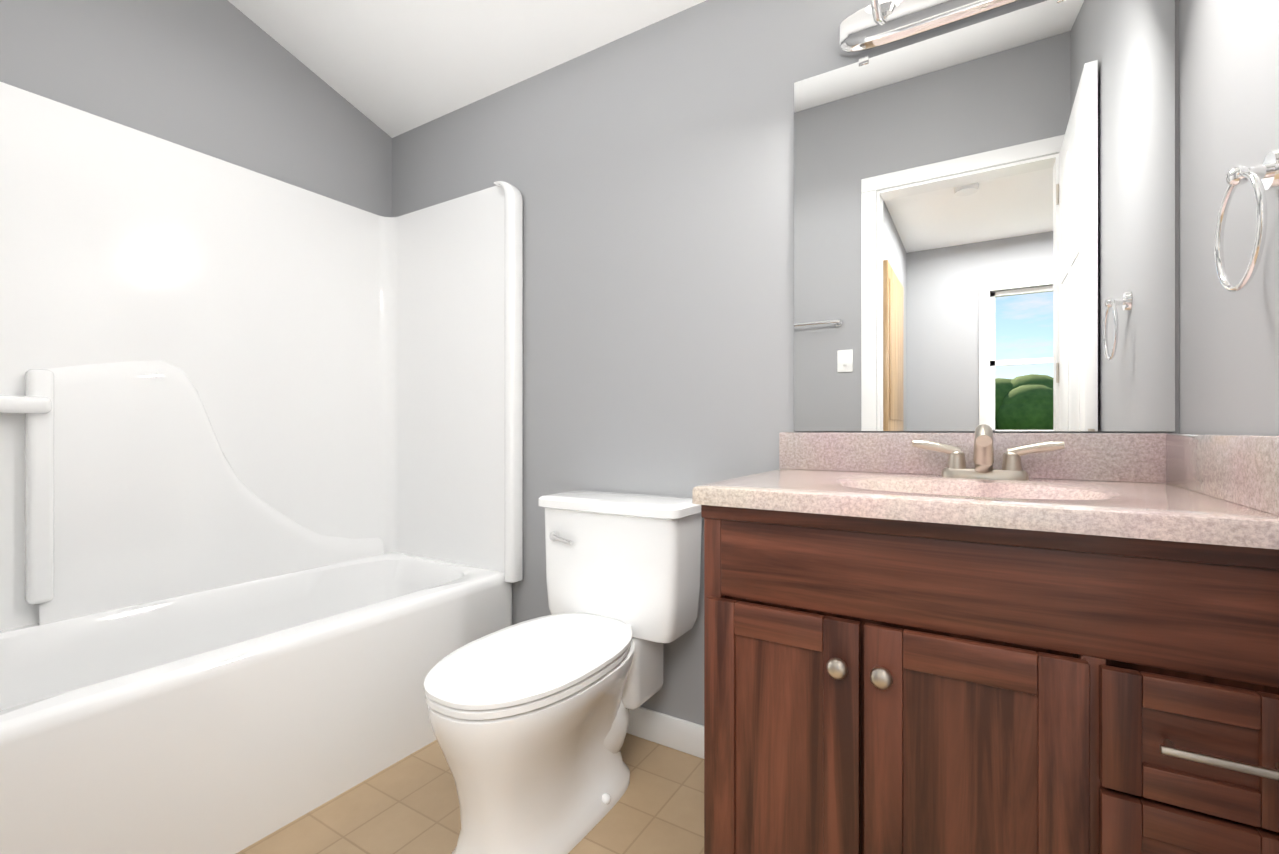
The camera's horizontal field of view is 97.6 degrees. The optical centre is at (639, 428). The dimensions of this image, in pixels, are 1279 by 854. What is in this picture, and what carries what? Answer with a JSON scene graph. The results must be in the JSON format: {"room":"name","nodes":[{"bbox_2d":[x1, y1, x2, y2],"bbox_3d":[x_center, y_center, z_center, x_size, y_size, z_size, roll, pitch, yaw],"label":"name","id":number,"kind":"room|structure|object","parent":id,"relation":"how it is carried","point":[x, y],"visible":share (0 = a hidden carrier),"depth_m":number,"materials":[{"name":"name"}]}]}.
{"room":"bathroom","nodes":[
{"label":"bathroom","id":0,"kind":"room"},
{"bbox_2d":[0,0,391,216],"bbox_3d":[-1.583,-0.611,1.806,0.120,3.200,1.900,0,0,32],"label":"wall","id":1,"kind":"structure","parent":0,"point":[226,81],"depth_m":1.88,"materials":[{"name":"grey paint"}]},
{"bbox_2d":[228,0,705,137],"bbox_3d":[-0.435,-1.608,1.102,2.813,0.709,1.900,0,0,32],"label":"ceiling","id":2,"kind":"structure","parent":0,"point":[392,68],"depth_m":1.97,"materials":[{"name":"white paint"}]},
{"bbox_2d":[236,733,703,853],"bbox_3d":[-0.435,1.019,1.101,2.813,0.060,1.900,0,0,32],"label":"floor","id":3,"kind":"structure","parent":0,"point":[409,804],"depth_m":1.43,"materials":[{"name":"tile"}]},
{"bbox_2d":[0,82,522,853],"bbox_3d":[-1.156,0.039,1.623,0.790,1.900,1.516,0,0,32],"label":"tub","id":4,"kind":"object","parent":3,"relation":"on","point":[260,504],"visible":0.98,"depth_m":1.73,"materials":[{"name":"white plastic"}]},
{"bbox_2d":[424,490,701,853],"bbox_3d":[-0.201,0.598,1.466,0.500,0.783,0.774,0,0,32],"label":"toilet","id":5,"kind":"object","parent":3,"relation":"on","point":[529,720],"visible":0.98,"depth_m":1.40,"materials":[{"name":"white ceramic"}]},
{"bbox_2d":[692,424,1278,853],"bbox_3d":[0.586,0.489,1.091,0.815,0.999,0.601,0,0,32],"label":"bathroom vanity","id":6,"kind":"object","parent":3,"relation":"on","point":[984,638],"visible":1,"depth_m":0.86,"materials":[{"name":"brown wood"}]},
{"bbox_2d":[692,432,1278,549],"bbox_3d":[0.592,0.129,1.102,0.815,0.240,0.576,0,0,32],"label":"countertop","id":7,"kind":"structure","parent":6,"relation":"on","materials":[{"name":"stone"}]},
{"bbox_2d":[912,424,1064,479],"bbox_3d":[0.732,0.049,1.190,0.287,0.119,0.172,0,0,32],"label":"faucet","id":8,"kind":"object","parent":7,"relation":"on","point":[983,459],"depth_m":1.21,"materials":[{"name":"silver metal"}]},
{"bbox_2d":[392,0,1178,725],"bbox_3d":[0.030,-0.611,1.860,2.813,3.200,0.120,0,0,32],"label":"wall","id":9,"kind":"structure","parent":0,"point":[648,172],"depth_m":1.77,"materials":[{"name":"grey paint"}]},
{"bbox_2d":[627,706,703,758],"bbox_3d":[-0.008,0.942,1.805,0.975,0.095,0.012,0,0,32],"label":"baseboard","id":10,"kind":"structure","parent":9,"relation":"attached to","point":[682,735],"depth_m":1.74,"materials":[{"name":"white"}]},
{"bbox_2d":[838,0,1029,55],"bbox_3d":[0.743,-1.095,1.256,0.600,0.257,0.156,0,0,32],"label":"sconce","id":11,"kind":"object","parent":9,"relation":"attached to","point":[874,25],"visible":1,"depth_m":1.37,"materials":[{"name":"silver metal"}]},
{"bbox_2d":[794,0,1174,431],"bbox_3d":[0.755,-0.476,1.335,0.773,0.962,0.010,0,0,32],"label":"mirror","id":12,"kind":"object","parent":9,"relation":"attached to","point":[984,222],"visible":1,"depth_m":1.29,"materials":[{"name":"clear glass"}]},
{"bbox_2d":[1179,0,1278,435],"bbox_3d":[0.713,-0.611,0.397,0.120,3.200,1.900,0,0,32],"label":"wall","id":13,"kind":"structure","parent":0,"point":[1228,122],"depth_m":0.91,"materials":[{"name":"grey paint"}]},
{"bbox_2d":[1215,149,1278,291],"bbox_3d":[0.831,-0.281,0.758,0.053,0.184,0.159,0,0,32],"label":"towel ring","id":14,"kind":"object","parent":13,"relation":"attached to","point":[1263,177],"visible":0.98,"depth_m":0.75,"materials":[{"name":"silver metal"}]}
]}

